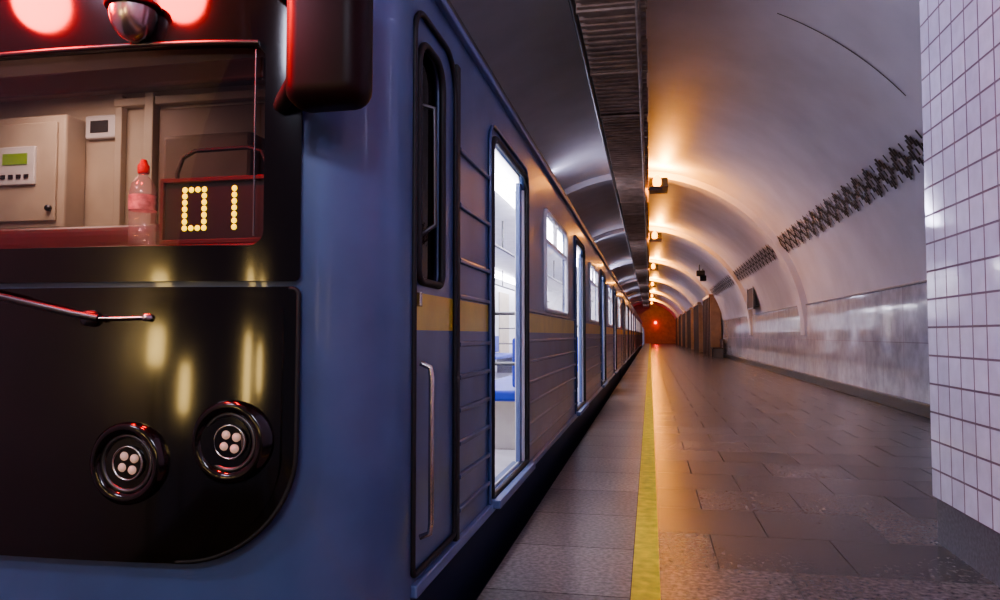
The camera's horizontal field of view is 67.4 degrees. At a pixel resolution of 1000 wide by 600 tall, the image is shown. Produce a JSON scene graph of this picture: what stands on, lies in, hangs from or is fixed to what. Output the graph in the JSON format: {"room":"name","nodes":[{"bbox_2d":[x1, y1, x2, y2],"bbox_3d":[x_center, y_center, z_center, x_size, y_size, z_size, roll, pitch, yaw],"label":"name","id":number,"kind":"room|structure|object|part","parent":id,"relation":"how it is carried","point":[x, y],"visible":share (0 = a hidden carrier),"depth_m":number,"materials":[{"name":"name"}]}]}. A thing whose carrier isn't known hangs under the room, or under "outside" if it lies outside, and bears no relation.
{"room":"metro station","nodes":[
{"label":"metro station","id":0,"kind":"room"},
{"bbox_2d":[476,343,649,599],"bbox_3d":[8.899,3.393,46.451,0.630,0.250,104.800,-1,-3,11],"label":"floor","id":1,"kind":"structure","parent":0,"point":[578,543],"depth_m":4.38,"materials":[{"name":"stone"}]},
{"bbox_2d":[631,343,660,599],"bbox_3d":[9.268,3.389,46.378,0.123,0.251,104.800,-1,-3,11],"label":"yellow safety line","id":2,"kind":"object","parent":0,"point":[646,571],"depth_m":4.38,"materials":[{"name":"paint"}]},
{"bbox_2d":[634,304,675,343],"bbox_3d":[19.234,3.664,97.891,8.200,6.400,0.450,-1,-3,11],"label":"wall","id":3,"kind":"structure","parent":0,"point":[659,325],"depth_m":97.69,"materials":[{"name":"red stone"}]},
{"bbox_2d":[675,317,678,344],"bbox_3d":[21.310,3.683,89.700,0.620,3.200,9.580,-1,-3,11],"label":"wall","id":4,"kind":"structure","parent":0,"point":[676,318],"depth_m":85.22,"materials":[{"name":"beige stone"}]},
{"bbox_2d":[678,314,681,345],"bbox_3d":[19.447,3.249,80.395,0.620,3.200,9.580,-1,-3,11],"label":"wall","id":5,"kind":"structure","parent":0,"point":[680,315],"depth_m":75.98,"materials":[{"name":"beige stone"}]},
{"bbox_2d":[450,0,926,347],"bbox_3d":[8.972,1.299,46.636,8.200,6.450,105.000,-1,-3,11],"label":"ceiling","id":6,"kind":"structure","parent":0,"point":[748,101],"depth_m":11.55,"materials":[{"name":"paint"}]},
{"bbox_2d":[568,0,649,307],"bbox_3d":[8.857,-1.600,46.539,0.835,0.607,104.500,-1,-3,11],"label":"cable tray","id":7,"kind":"object","parent":6,"relation":"attached to","point":[613,31],"depth_m":11.17,"materials":[{"name":"grey metal"}]},
{"bbox_2d":[649,263,657,270],"bbox_3d":[8.099,-1.733,39.571,0.470,0.350,0.860,-1,-3,11],"label":"ceiling lamp","id":8,"kind":"object","parent":7,"relation":"attached to","point":[654,267],"depth_m":39.35,"materials":[{"name":"glass"}]},
{"bbox_2d":[648,231,661,241],"bbox_3d":[5.647,-2.304,27.328,0.470,0.350,0.860,-1,-3,11],"label":"ceiling lamp","id":9,"kind":"object","parent":7,"relation":"attached to","point":[654,237],"depth_m":27.13,"materials":[{"name":"glass"}]},
{"bbox_2d":[648,175,667,193],"bbox_3d":[3.745,-2.748,17.826,0.470,0.350,0.860,-1,-3,11],"label":"ceiling lamp","id":10,"kind":"object","parent":7,"relation":"attached to","point":[658,185],"depth_m":17.63,"materials":[{"name":"glass"}]},
{"bbox_2d":[631,299,677,316],"bbox_3d":[16.788,1.942,85.725,8.220,4.108,0.500,-1,-3,11],"label":"rib","id":11,"kind":"object","parent":6,"relation":"attached to","point":[650,299],"visible":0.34,"depth_m":85.28,"materials":[{"name":"paint"}]},
{"bbox_2d":[627,291,683,311],"bbox_3d":[13.650,1.211,70.053,8.220,4.108,0.500,-1,-3,11],"label":"rib","id":12,"kind":"object","parent":6,"relation":"attached to","point":[631,294],"visible":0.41,"depth_m":69.61,"materials":[{"name":"paint"}]},
{"bbox_2d":[620,278,693,305],"bbox_3d":[10.512,0.480,54.380,8.220,4.108,0.500,-1,-3,11],"label":"rib","id":13,"kind":"object","parent":6,"relation":"attached to","point":[633,280],"visible":0.38,"depth_m":53.96,"materials":[{"name":"paint"}]},
{"bbox_2d":[610,259,722,334],"bbox_3d":[7.766,-0.160,40.667,8.220,4.108,0.500,-1,-3,11],"label":"rib","id":14,"kind":"object","parent":6,"relation":"attached to","point":[683,271],"visible":0.44,"depth_m":40.25,"materials":[{"name":"paint"}]},
{"bbox_2d":[592,226,752,334],"bbox_3d":[5.315,-0.731,28.423,8.220,4.108,0.500,-1,-3,11],"label":"rib","id":15,"kind":"object","parent":6,"relation":"attached to","point":[611,233],"visible":0.49,"depth_m":27.85,"materials":[{"name":"paint"}]},
{"bbox_2d":[564,171,807,334],"bbox_3d":[3.412,-1.174,18.922,8.220,4.108,0.500,-1,-3,11],"label":"rib","id":16,"kind":"object","parent":6,"relation":"attached to","point":[751,217],"visible":0.54,"depth_m":18.32,"materials":[{"name":"paint"}]},
{"bbox_2d":[696,265,705,280],"bbox_3d":[9.066,-1.213,33.769,0.397,0.670,1.248,-1,-3,20],"label":"security camera","id":17,"kind":"object","parent":6,"relation":"attached to","point":[701,273],"visible":1,"depth_m":33.22,"materials":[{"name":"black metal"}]},
{"bbox_2d":[747,287,758,309],"bbox_3d":[8.766,-0.205,25.972,0.220,1.070,1.600,-1,-3,11],"label":"wall sign","id":18,"kind":"object","parent":6,"relation":"attached to","point":[751,305],"visible":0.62,"depth_m":25.74,"materials":[{"name":"metal"}]},
{"bbox_3d":[8.693,-0.205,25.987,0.070,1.070,1.600,-1,-3,11],"label":"frame","id":19,"kind":"part","parent":18,"relation":"part of","materials":[{"name":"metal"}]},
{"bbox_2d":[710,130,923,296],"bbox_3d":[7.429,-1.150,21.419,0.257,0.413,34.770,-1,-3,11],"label":"frieze","id":20,"kind":"object","parent":6,"relation":"attached to","point":[911,141],"visible":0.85,"depth_m":11.78,"materials":[{"name":"metal"}]},
{"bbox_2d":[777,13,905,95],"bbox_3d":[3.816,-2.761,8.410,1.327,1.041,0.020,-1,-3,11],"label":"joint","id":21,"kind":"object","parent":6,"relation":"attached to","point":[777,13],"visible":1,"depth_m":8.40,"materials":[{"name":"metal"}]},
{"bbox_2d":[682,294,721,355],"bbox_3d":[14.790,2.164,57.132,0.620,3.200,38.080,-1,-3,11],"label":"wall","id":22,"kind":"structure","parent":0,"point":[712,324],"depth_m":43.10,"materials":[{"name":"beige stone"}]},
{"bbox_2d":[651,343,999,599],"bbox_3d":[11.151,3.372,46.001,3.717,0.250,104.800,-1,-3,11],"label":"floor","id":23,"kind":"structure","parent":0,"point":[770,485],"depth_m":5.15,"materials":[{"name":"stone"}]},
{"bbox_2d":[710,339,723,357],"bbox_3d":[10.835,2.396,37.432,0.540,0.900,1.800,-1,-3,11],"label":"bench","id":24,"kind":"object","parent":23,"relation":"on","point":[715,351],"visible":1,"depth_m":36.71,"materials":[{"name":"wood"}]},
{"bbox_2d":[723,353,930,418],"bbox_3d":[13.823,3.361,50.275,0.150,0.170,95.380,-1,-3,11],"label":"baseboard","id":25,"kind":"structure","parent":23,"relation":"on","point":[922,409],"depth_m":13.51,"materials":[{"name":"stone"}]},
{"bbox_2d":[723,282,929,404],"bbox_3d":[7.986,1.091,21.025,0.095,1.640,35.580,-1,-3,11],"label":"wall","id":26,"kind":"structure","parent":0,"point":[878,341],"depth_m":13.62,"materials":[{"name":"stone"}]},
{"bbox_2d":[722,280,926,320],"bbox_3d":[7.950,0.257,21.071,0.070,0.030,35.580,-1,-3,11],"label":"cap","id":27,"kind":"object","parent":26,"relation":"on","point":[922,281],"visible":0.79,"depth_m":13.51,"materials":[{"name":"grey stone"}]},
{"bbox_2d":[919,0,999,586],"bbox_3d":[2.498,-1.320,-0.735,2.270,4.769,9.420,-1,-3,11],"label":"tiled wall","id":28,"kind":"structure","parent":0,"point":[960,39],"depth_m":3.56,"materials":[{"name":"tile"}]},
{"bbox_3d":[6.183,4.424,43.884,3.750,0.150,110.800,-1,-3,11],"label":"floor","id":29,"kind":"structure","parent":0,"visible":0},
{"bbox_3d":[6.599,4.265,43.808,1.600,0.160,110.800,-1,-3,11],"label":"rails","id":30,"kind":"object","parent":29,"relation":"on","visible":0},
{"bbox_2d":[0,0,621,599],"bbox_3d":[0.202,0.758,11.859,2.775,3.870,19.620,-1,-3,11],"label":"train car","id":31,"kind":"object","parent":30,"relation":"on","point":[374,395],"visible":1,"depth_m":2.34,"materials":[{"name":"paint"}]},
{"bbox_3d":[-2.387,-0.632,3.726,0.430,0.490,0.015,-1,-3,11],"label":"cabinet door","id":32,"kind":"part","parent":31,"relation":"part of","materials":[{"name":"beige metal"}]},
{"bbox_3d":[-1.563,-0.018,2.307,0.735,0.171,0.037,0,-3,11],"label":"wiper arm","id":33,"kind":"part","parent":31,"relation":"part of","materials":[{"name":"metal"}]},
{"bbox_2d":[0,224,158,248],"bbox_3d":[-1.941,-0.211,2.930,1.550,0.105,0.240,-1,-3,11],"label":"dashboard","id":34,"kind":"object","parent":31,"relation":"attached to","point":[119,235],"depth_m":2.73},
{"bbox_3d":[-1.713,-0.777,2.445,1.986,0.015,0.083,-1,-3,11],"label":"windshield trim","id":35,"kind":"part","parent":31,"relation":"part of","materials":[{"name":"metal"}]},
{"bbox_2d":[103,0,161,42],"bbox_3d":[-1.117,-0.894,2.287,0.164,0.217,0.164,-1,-3,11],"label":"lamp","id":36,"kind":"object","parent":31,"relation":"attached to","point":[131,21],"depth_m":2.25,"materials":[{"name":"metal"}]},
{"bbox_3d":[-1.564,-1.092,3.197,2.500,0.040,1.050,-1,-3,11],"label":"cab ceiling panel","id":37,"kind":"part","parent":31,"relation":"part of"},
{"bbox_2d":[128,159,156,229],"bbox_3d":[-1.198,-0.326,2.516,0.088,0.294,0.088,-1,-3,11],"label":"water bottle","id":38,"kind":"object","parent":31,"relation":"on","point":[142,203],"visible":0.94,"depth_m":2.50,"materials":[{"name":"plastic"}]},
{"bbox_3d":[-1.133,-0.034,3.567,1.620,2.000,0.060,-1,-3,11],"label":"cab door frame","id":39,"kind":"part","parent":31,"relation":"part of","materials":[{"name":"beige metal"}]},
{"bbox_3d":[-1.013,0.006,3.556,1.380,1.920,0.030,-1,-3,11],"label":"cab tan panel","id":40,"kind":"part","parent":31,"relation":"part of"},
{"bbox_2d":[159,145,263,244],"bbox_3d":[-0.920,-0.344,2.466,0.385,0.327,0.082,-1,-3,11],"label":"display","id":41,"kind":"object","parent":31,"relation":"on","point":[200,210],"visible":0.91,"depth_m":2.44,"materials":[{"name":"black plastic"}]},
{"bbox_3d":[-0.919,-0.446,2.476,0.339,0.122,0.013,-1,-3,11],"label":"display handle","id":42,"kind":"part","parent":41,"relation":"part of","materials":[{"name":"black metal"}]},
{"bbox_3d":[-0.745,-0.479,2.279,0.006,0.570,0.006,-1,-3,11],"label":"windshield trim","id":43,"kind":"part","parent":31,"relation":"part of","materials":[{"name":"metal"}]},
{"bbox_2d":[273,0,372,112],"bbox_3d":[-0.539,-0.776,2.193,0.379,0.485,0.254,-1,-3,11],"label":"mirror","id":44,"kind":"object","parent":31,"relation":"attached to","point":[323,49],"depth_m":2.06,"materials":[{"name":"plastic"}]},
{"bbox_3d":[-0.259,0.529,2.646,0.053,0.628,0.020,-1,-3,11],"label":"cab door handle","id":45,"kind":"part","parent":31,"relation":"part of","materials":[{"name":"metal"}]},
{"bbox_3d":[-0.272,-0.478,2.740,0.087,0.505,0.024,0,-3,-5],"label":"cab grab rail","id":46,"kind":"part","parent":31,"relation":"part of","materials":[{"name":"metal"}]},
{"bbox_3d":[-0.131,0.445,5.243,0.480,0.025,0.026,-1,-3,11],"label":"seat rail","id":47,"kind":"part","parent":31,"relation":"part of","materials":[{"name":"metal"}]},
{"bbox_3d":[-0.131,0.095,5.259,0.480,0.025,0.026,-1,-3,11],"label":"seat rail","id":48,"kind":"part","parent":31,"relation":"part of","materials":[{"name":"metal"}]},
{"bbox_3d":[1.545,0.340,11.905,0.030,2.190,19.040,-1,-3,11],"label":"panel","id":49,"kind":"part","parent":31,"relation":"part of","materials":[{"name":"paint"}]},
{"bbox_3d":[-0.220,-0.317,12.953,0.030,0.028,16.140,-1,-3,11],"label":"ceiling handrail","id":50,"kind":"part","parent":31,"relation":"part of","materials":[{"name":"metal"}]},
{"bbox_3d":[0.957,-0.328,12.718,0.030,0.028,16.140,-1,-3,11],"label":"ceiling handrail","id":51,"kind":"part","parent":31,"relation":"part of","materials":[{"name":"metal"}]},
{"bbox_2d":[620,287,634,379],"bbox_3d":[4.052,1.655,31.092,2.775,3.870,19.550,-1,-3,11],"label":"train car","id":52,"kind":"object","parent":30,"relation":"on","point":[627,309],"visible":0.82,"depth_m":26.54,"materials":[{"name":"paint"}]},
{"bbox_2d":[634,311,639,358],"bbox_3d":[7.896,2.550,50.290,2.775,3.870,19.550,-1,-3,11],"label":"train car","id":53,"kind":"object","parent":30,"relation":"on","point":[637,318],"visible":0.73,"depth_m":47.63,"materials":[{"name":"blue metal"}]},
{"bbox_3d":[9.217,2.127,50.224,0.030,2.190,19.200,-1,-3,11],"label":"panel","id":54,"kind":"part","parent":53,"relation":"part of","materials":[{"name":"paint"}]},
{"bbox_2d":[639,319,642,350],"bbox_3d":[11.740,3.446,69.489,2.775,3.870,19.550,-1,-3,11],"label":"train car","id":55,"kind":"object","parent":30,"relation":"on","point":[641,322],"visible":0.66,"depth_m":66.02,"materials":[{"name":"blue metal"}]}
]}

